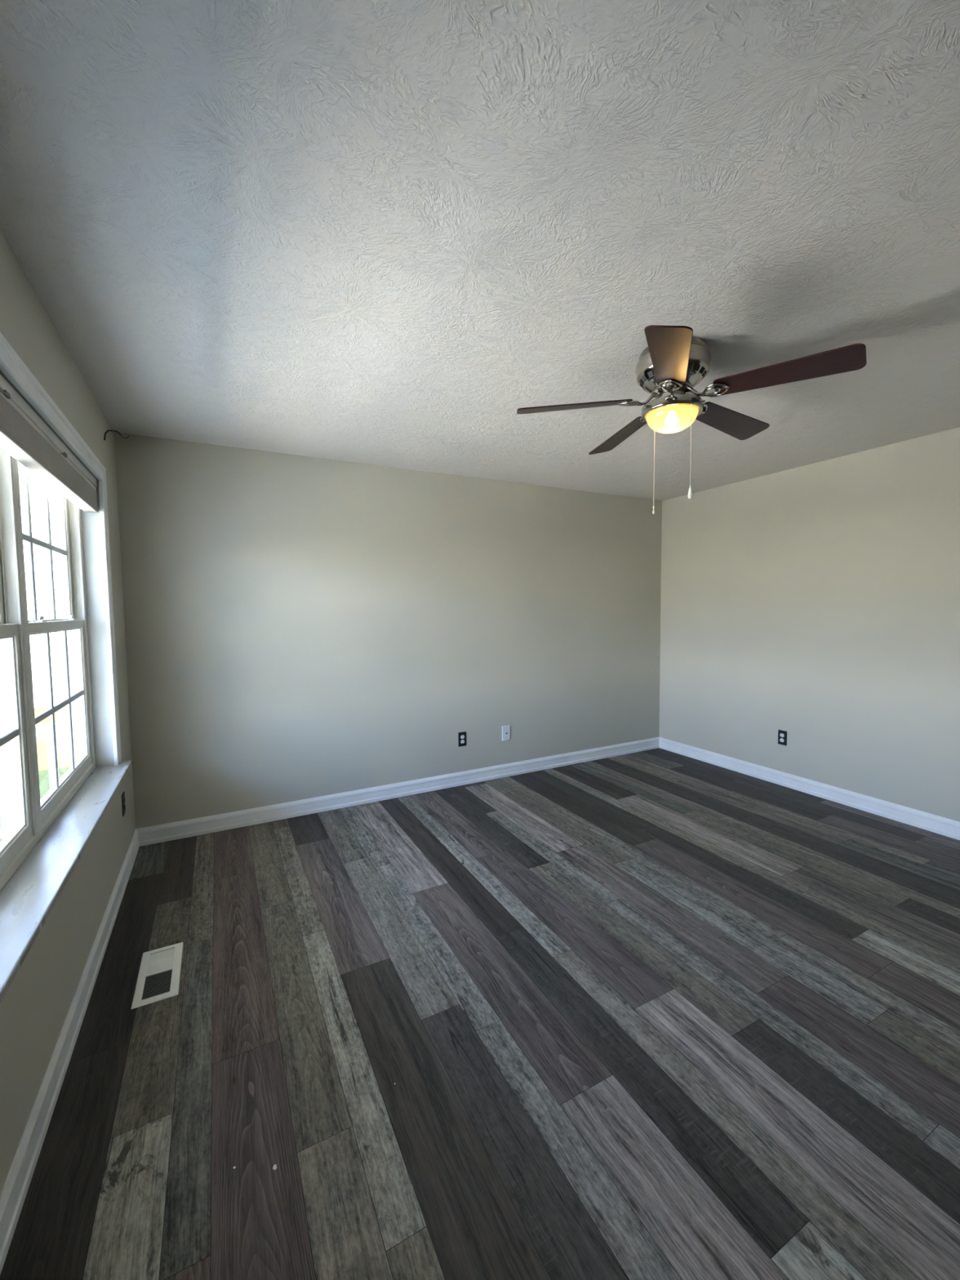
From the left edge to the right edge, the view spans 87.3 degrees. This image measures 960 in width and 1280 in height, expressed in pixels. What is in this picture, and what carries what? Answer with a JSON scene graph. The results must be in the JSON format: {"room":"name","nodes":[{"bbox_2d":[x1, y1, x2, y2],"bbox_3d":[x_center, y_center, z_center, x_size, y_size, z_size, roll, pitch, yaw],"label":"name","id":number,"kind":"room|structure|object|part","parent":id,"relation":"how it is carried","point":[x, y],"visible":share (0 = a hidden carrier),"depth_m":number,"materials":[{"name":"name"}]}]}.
{"room":"empty living room","nodes":[
{"label":"empty living room","id":0,"kind":"room"},
{"bbox_2d":[0,231,135,1195],"bbox_3d":[-0.720,0.183,0.189,0.160,2.440,6.505,-2,4,-28],"label":"wall","id":1,"kind":"structure","parent":0,"point":[34,1008],"depth_m":1.65,"materials":[{"name":"beige paint"}]},
{"bbox_2d":[0,448,39,890],"bbox_3d":[-1.319,-0.005,1.235,0.086,1.406,0.890,-2,4,-28],"label":"window","id":2,"kind":"structure","parent":1,"relation":"in","point":[18,791],"depth_m":1.61,"materials":[{"name":"white plastic"}]},
{"bbox_3d":[-1.331,-0.337,1.210,0.023,0.687,0.830,-2,4,-28],"label":"sash","id":3,"kind":"part","parent":2,"relation":"part of","materials":[{"name":"white plastic"}]},
{"bbox_3d":[-1.296,0.317,1.266,0.025,0.698,0.830,-2,4,-28],"label":"sash","id":4,"kind":"part","parent":2,"relation":"part of","materials":[{"name":"white plastic"}]},
{"bbox_2d":[17,461,44,481],"bbox_3d":[-1.959,-1.027,0.355,1.790,0.140,6.950,-2,4,-28],"label":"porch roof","id":5,"kind":"structure","parent":1,"relation":"attached to","point":[32,477],"depth_m":3.48,"materials":[{"name":"white"}]},
{"bbox_2d":[14,458,95,839],"bbox_3d":[-1.732,-0.049,2.022,0.086,1.406,0.890,-2,4,-28],"label":"window","id":6,"kind":"structure","parent":1,"relation":"in","point":[73,624],"depth_m":2.25,"materials":[{"name":"white plastic"}]},
{"bbox_2d":[0,373,97,512],"bbox_3d":[-1.455,-0.647,1.631,0.060,0.158,1.764,-2,4,-28],"label":"window blind","id":7,"kind":"object","parent":6,"relation":"attached to","point":[24,436],"visible":1,"depth_m":1.66,"materials":[{"name":"white plastic"}]},
{"bbox_3d":[-1.456,-0.576,1.634,0.054,0.016,1.760,-2,4,-28],"label":"rail","id":8,"kind":"part","parent":7,"relation":"part of","materials":[{"name":"white plastic"}]},
{"bbox_3d":[-1.744,-0.382,1.997,0.023,0.687,0.830,-2,4,-28],"label":"sash","id":9,"kind":"part","parent":6,"relation":"part of","materials":[{"name":"white plastic"}]},
{"bbox_3d":[-1.709,0.272,2.053,0.025,0.698,0.830,-2,4,-28],"label":"sash","id":10,"kind":"part","parent":6,"relation":"part of","materials":[{"name":"white plastic"}]},
{"bbox_2d":[0,369,114,767],"bbox_3d":[-1.456,-0.026,1.665,0.082,1.438,1.804,-2,4,-28],"label":"trim","id":11,"kind":"structure","parent":1,"relation":"attached to","point":[91,522],"depth_m":2.45,"materials":[{"name":"white paint"}]},
{"bbox_2d":[0,332,121,765],"bbox_3d":[-1.412,-0.068,1.686,0.020,1.478,1.924,-2,4,-28],"label":"trim","id":12,"kind":"structure","parent":1,"relation":"attached to","point":[11,365],"depth_m":2.11,"materials":[{"name":"white paint"}]},
{"bbox_2d":[0,760,132,1003],"bbox_3d":[-1.420,0.681,1.724,0.147,0.022,1.916,-2,4,-28],"label":"window sill","id":13,"kind":"structure","parent":1,"relation":"attached to","point":[28,897],"depth_m":1.50,"materials":[{"name":"paint"}]},
{"bbox_2d":[0,828,139,1275],"bbox_3d":[-0.630,1.345,0.302,0.017,0.106,6.185,-2,4,-28],"label":"baseboard","id":14,"kind":"structure","parent":1,"relation":"attached to","point":[13,1194],"depth_m":1.45,"materials":[{"name":"white paint"}]},
{"bbox_2d":[103,430,128,439],"bbox_3d":[-2.002,-1.108,2.747,0.044,0.139,0.350,-2,4,-17],"label":"stub","id":15,"kind":"object","parent":1,"relation":"attached to","point":[107,431],"visible":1,"depth_m":2.70,"materials":[{"name":"black metal"}]},
{"bbox_2d":[121,791,125,816],"bbox_3d":[-1.901,0.874,2.687,0.009,0.115,0.069,-2,4,-28],"label":"power outlet","id":16,"kind":"object","parent":1,"relation":"attached to","point":[123,805],"visible":1,"depth_m":2.67,"materials":[{"name":"black plastic"}]},
{"bbox_2d":[114,431,662,828],"bbox_3d":[-0.186,-0.061,4.044,4.373,2.440,0.160,-2,4,-28],"label":"wall","id":17,"kind":"structure","parent":0,"point":[297,628],"depth_m":3.59,"materials":[{"name":"beige paint"}]},
{"bbox_2d":[136,737,659,846],"bbox_3d":[-0.133,1.108,4.038,4.373,0.106,0.017,-2,4,-28],"label":"baseboard","id":18,"kind":"structure","parent":17,"relation":"attached to","point":[158,833],"depth_m":3.67,"materials":[{"name":"white paint"}]},
{"bbox_2d":[457,731,466,746],"bbox_3d":[-0.140,0.793,4.020,0.069,0.115,0.009,-2,4,-28],"label":"power outlet","id":19,"kind":"object","parent":17,"relation":"attached to","point":[461,735],"visible":1,"depth_m":4.02,"materials":[{"name":"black plastic"}]},
{"bbox_2d":[502,724,510,741],"bbox_3d":[0.221,0.780,4.206,0.079,0.127,0.014,-2,4,-28],"label":"cable wall plate","id":20,"kind":"object","parent":17,"relation":"attached to","point":[505,729],"visible":1,"depth_m":4.20,"materials":[{"name":"white plastic"}]},
{"bbox_2d":[0,747,959,1279],"bbox_3d":[1.300,1.376,1.317,4.673,0.120,6.485,-2,4,-28],"label":"floor","id":21,"kind":"structure","parent":0,"point":[655,1014],"depth_m":1.60,"materials":[{"name":"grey wood"}]},
{"bbox_2d":[131,942,182,1008],"bbox_3d":[-1.253,1.298,1.967,0.144,0.005,0.332,-2,4,-28],"label":"floor vent","id":22,"kind":"object","parent":21,"relation":"in","point":[159,972],"visible":1,"depth_m":1.95,"materials":[{"name":"white metal"}]},
{"bbox_2d":[0,0,959,501],"bbox_3d":[1.274,-1.189,1.159,4.693,0.140,6.505,-2,4,-28],"label":"ceiling","id":23,"kind":"structure","parent":0,"point":[384,233],"depth_m":1.32,"materials":[{"name":"white paint"}]},
{"bbox_2d":[516,324,866,514],"bbox_3d":[0.812,-0.855,2.095,1.200,0.633,1.228,-2,4,-28],"label":"ceiling fan","id":24,"kind":"object","parent":23,"relation":"hanging from","point":[674,362],"visible":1,"depth_m":1.95,"materials":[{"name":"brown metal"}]},
{"bbox_3d":[0.388,-0.969,2.088,0.469,0.006,0.140,-3,16,4],"label":"fan blade","id":25,"kind":"part","parent":24,"relation":"part of","materials":[{"name":"brown wood"}]},
{"bbox_3d":[0.688,-0.994,2.448,0.140,0.006,0.469,-15,4,-14],"label":"fan blade","id":26,"kind":"part","parent":24,"relation":"part of","materials":[{"name":"brown wood"}]},
{"bbox_3d":[0.741,-0.755,2.141,0.004,0.366,0.004,-2,4,-28],"label":"pull chain","id":27,"kind":"part","parent":24,"relation":"part of","materials":[{"name":"silver metal"}]},
{"bbox_3d":[0.638,-0.947,1.692,0.140,0.006,0.469,15,12,20],"label":"fan blade","id":28,"kind":"part","parent":24,"relation":"part of","materials":[{"name":"brown wood"}]},
{"bbox_3d":[0.787,-0.896,2.067,0.201,0.076,0.201,-2,4,-28],"label":"lamp shade","id":29,"kind":"part","parent":24,"relation":"part of","materials":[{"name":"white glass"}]},
{"bbox_3d":[0.827,-0.774,1.971,0.004,0.332,0.004,-2,4,-28],"label":"pull chain","id":30,"kind":"part","parent":24,"relation":"part of","materials":[{"name":"silver metal"}]},
{"bbox_3d":[1.123,-0.988,2.274,0.469,0.006,0.140,1,-11,-32],"label":"fan blade","id":31,"kind":"part","parent":24,"relation":"part of","materials":[{"name":"brown wood"}]},
{"bbox_3d":[1.093,-0.958,1.807,0.469,0.006,0.140,6,-6,39],"label":"fan blade","id":32,"kind":"part","parent":24,"relation":"part of","materials":[{"name":"brown wood"}]},
{"bbox_2d":[658,426,959,822],"bbox_3d":[3.295,0.013,2.287,0.160,2.440,6.505,-2,4,-28],"label":"wall","id":33,"kind":"structure","parent":0,"point":[818,603],"depth_m":3.61,"materials":[{"name":"beige paint"}]},
{"bbox_2d":[777,729,786,746],"bbox_3d":[2.367,0.765,3.941,0.009,0.115,0.069,-2,4,-28],"label":"power outlet","id":34,"kind":"object","parent":33,"relation":"attached to","point":[782,735],"visible":1,"depth_m":3.94,"materials":[{"name":"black plastic"}]},
{"bbox_2d":[658,737,959,839],"bbox_3d":[3.228,1.181,2.318,0.017,0.106,6.185,-2,4,-28],"label":"baseboard","id":35,"kind":"structure","parent":33,"relation":"attached to","point":[944,826],"depth_m":3.65,"materials":[{"name":"white paint"}]},
{"label":"outside","id":36,"kind":"structure","parent":0,"visible":0},
{"bbox_2d":[0,705,71,842],"bbox_3d":[-11.794,1.508,10.856,70.000,0.300,90.000,-2,4,-28],"label":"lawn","id":37,"kind":"structure","parent":36,"point":[61,715],"depth_m":6.83,"materials":[{"name":"green plant"}]},
{"bbox_2d":[18,479,67,707],"bbox_3d":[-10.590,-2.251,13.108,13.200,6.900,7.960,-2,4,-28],"label":"window pane","id":38,"kind":"structure","parent":37,"relation":"on","point":[37,494],"depth_m":10.14,"materials":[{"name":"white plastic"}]},
{"bbox_3d":[-1.812,1.757,0.516,1.590,0.280,6.820,-2,4,-28],"label":"porch slab","id":39,"kind":"object","parent":37,"relation":"on","visible":0},
{"bbox_2d":[0,721,69,838],"bbox_3d":[-3.346,0.984,3.388,1.590,0.940,0.100,-2,4,-28],"label":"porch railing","id":40,"kind":"object","parent":39,"relation":"on","point":[43,731],"visible":0.04,"depth_m":3.53,"materials":[{"name":"white"}]},
{"bbox_3d":[-3.336,0.627,3.373,1.560,0.043,0.090,-2,4,-28],"label":"rail","id":41,"kind":"part","parent":40,"relation":"part of","materials":[{"name":"white"}]},
{"bbox_3d":[-3.336,0.676,3.376,1.560,0.054,0.040,-2,4,-28],"label":"sub rail","id":42,"kind":"part","parent":40,"relation":"part of","materials":[{"name":"white"}]}
]}

